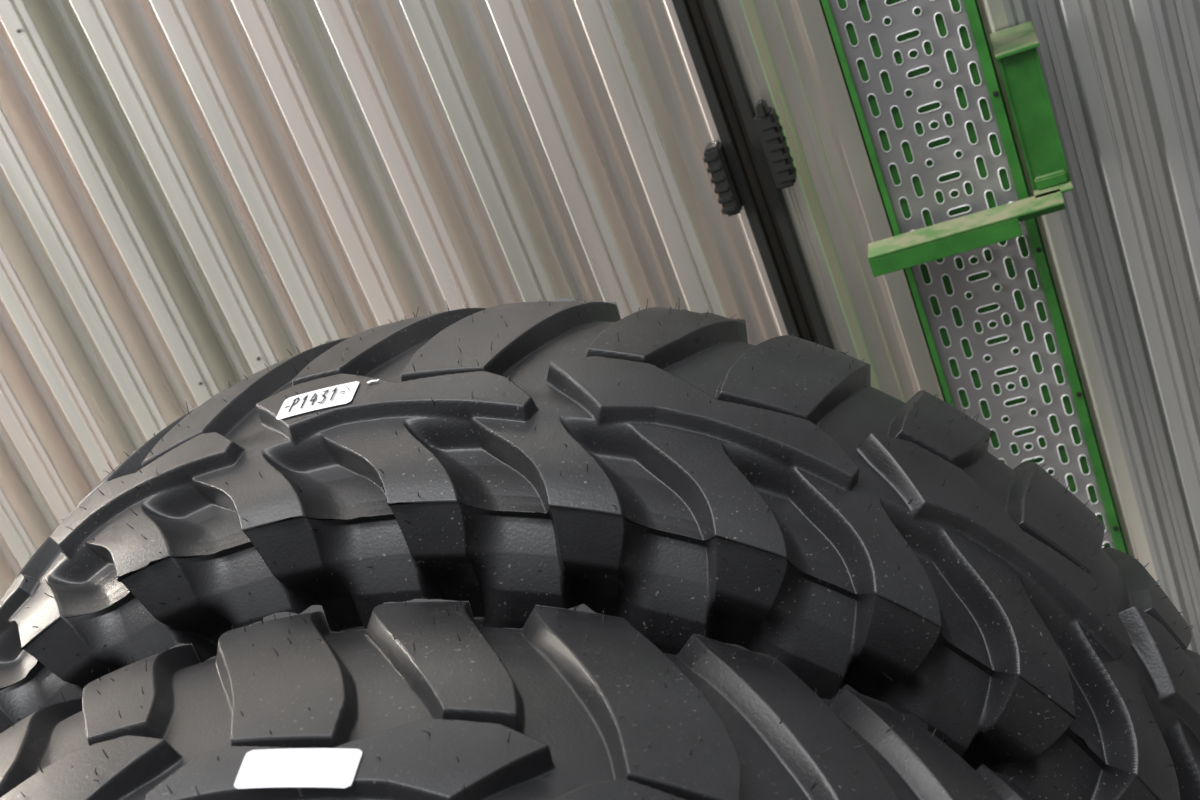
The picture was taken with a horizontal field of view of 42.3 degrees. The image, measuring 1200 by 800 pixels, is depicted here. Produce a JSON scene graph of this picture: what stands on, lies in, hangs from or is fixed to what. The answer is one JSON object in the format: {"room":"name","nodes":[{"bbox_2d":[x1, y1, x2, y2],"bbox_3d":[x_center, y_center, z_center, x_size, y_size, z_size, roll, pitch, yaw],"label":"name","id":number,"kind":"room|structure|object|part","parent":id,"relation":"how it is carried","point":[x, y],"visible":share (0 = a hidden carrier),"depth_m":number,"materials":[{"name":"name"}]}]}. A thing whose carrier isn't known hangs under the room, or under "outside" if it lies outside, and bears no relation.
{"room":"tire warehouse","nodes":[
{"label":"tire warehouse","id":0,"kind":"room"},
{"bbox_2d":[0,0,796,599],"bbox_3d":[-2.544,-0.612,3.225,5.507,4.600,0.116,-15,22,17],"label":"corrugated wall","id":1,"kind":"structure","parent":0,"point":[192,192],"depth_m":2.96,"materials":[{"name":"grey metal"}]},
{"bbox_2d":[17,29,327,384],"bbox_3d":[-2.708,-0.332,3.393,4.959,1.810,0.003,-15,22,17],"label":"screws","id":2,"kind":"object","parent":1,"relation":"attached to","point":[18,30],"visible":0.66,"depth_m":3.13,"materials":[{"name":"metal"}]},
{"bbox_3d":[0.262,-0.431,2.753,0.144,0.180,0.055,-15,22,17],"label":"door hinge","id":3,"kind":"part","parent":1,"relation":"part of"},
{"bbox_2d":[672,0,834,349],"bbox_3d":[-0.072,-1.287,2.443,0.070,4.600,0.080,-15,22,17],"label":"door frame","id":4,"kind":"structure","parent":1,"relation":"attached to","point":[702,23],"depth_m":2.77,"materials":[{"name":"black rubber"}]},
{"bbox_2d":[718,0,1158,584],"bbox_3d":[0.169,-1.357,2.376,0.455,4.600,0.042,-15,22,17],"label":"cladding","id":5,"kind":"object","parent":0,"point":[784,50],"visible":0.27,"depth_m":2.81,"materials":[{"name":"grey metal"}]},
{"bbox_2d":[1002,0,1199,654],"bbox_3d":[1.752,-1.784,1.864,2.980,4.600,0.034,-15,22,17],"label":"cladding","id":6,"kind":"object","parent":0,"point":[1122,77],"visible":0.91,"depth_m":2.74,"materials":[{"name":"grey metal"}]},
{"bbox_3d":[-0.273,2.275,0.605,10.000,0.100,7.000,-15,22,17],"label":"floor","id":7,"kind":"structure","parent":0,"visible":0},
{"bbox_2d":[0,599,1031,799],"bbox_3d":[-0.091,0.904,1.479,1.536,1.534,0.436,-15,22,17],"label":"tyre","id":8,"kind":"object","parent":7,"relation":"on","point":[576,703],"visible":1,"depth_m":1.18,"materials":[{"name":"rubber"}]},
{"bbox_2d":[234,748,361,788],"bbox_3d":[-0.213,0.261,1.097,0.088,0.025,0.034,-15,22,17],"label":"paper label","id":9,"kind":"object","parent":8,"relation":"attached to","point":[295,767],"visible":1,"depth_m":1.10,"materials":[{"name":"white paper"}]},
{"bbox_2d":[0,298,1199,799],"bbox_3d":[-0.013,0.660,1.868,1.615,1.618,0.492,-15,22,17],"label":"tyre","id":10,"kind":"object","parent":7,"relation":"on","point":[668,472],"visible":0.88,"depth_m":1.43,"materials":[{"name":"rubber"}]},
{"bbox_2d":[276,379,378,419],"bbox_3d":[-0.264,-0.002,1.504,0.104,0.009,0.038,-15,22,17],"label":"paper label","id":11,"kind":"object","parent":10,"relation":"on","point":[340,394],"visible":1,"depth_m":1.50,"materials":[{"name":"white paper"}]},
{"bbox_2d":[819,0,1128,554],"bbox_3d":[0.261,-1.226,2.250,0.348,4.400,0.245,-15,22,17],"label":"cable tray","id":12,"kind":"object","parent":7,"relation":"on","point":[921,79],"depth_m":2.59,"materials":[{"name":"green paint"}]},
{"bbox_3d":[0.564,-0.249,2.537,0.247,0.032,0.004,-15,22,17],"label":"arm","id":13,"kind":"part","parent":12,"relation":"part of","materials":[{"name":"green paint"}]},
{"bbox_3d":[0.598,-0.288,2.549,0.322,0.004,0.070,-15,22,17],"label":"arm","id":14,"kind":"part","parent":12,"relation":"part of","materials":[{"name":"green paint"}]},
{"bbox_3d":[0.588,-0.419,2.585,0.348,0.274,0.245,-15,22,17],"label":"tray bracket","id":15,"kind":"part","parent":12,"relation":"part of","materials":[{"name":"green metal"}]},
{"bbox_3d":[0.609,-0.287,2.584,0.322,0.032,0.004,-15,22,17],"label":"arm","id":16,"kind":"part","parent":12,"relation":"part of","materials":[{"name":"green paint"}]},
{"bbox_3d":[0.755,-0.376,2.606,0.062,0.004,0.190,-15,22,17],"label":"arm","id":17,"kind":"part","parent":12,"relation":"part of","materials":[{"name":"green paint"}]}
]}

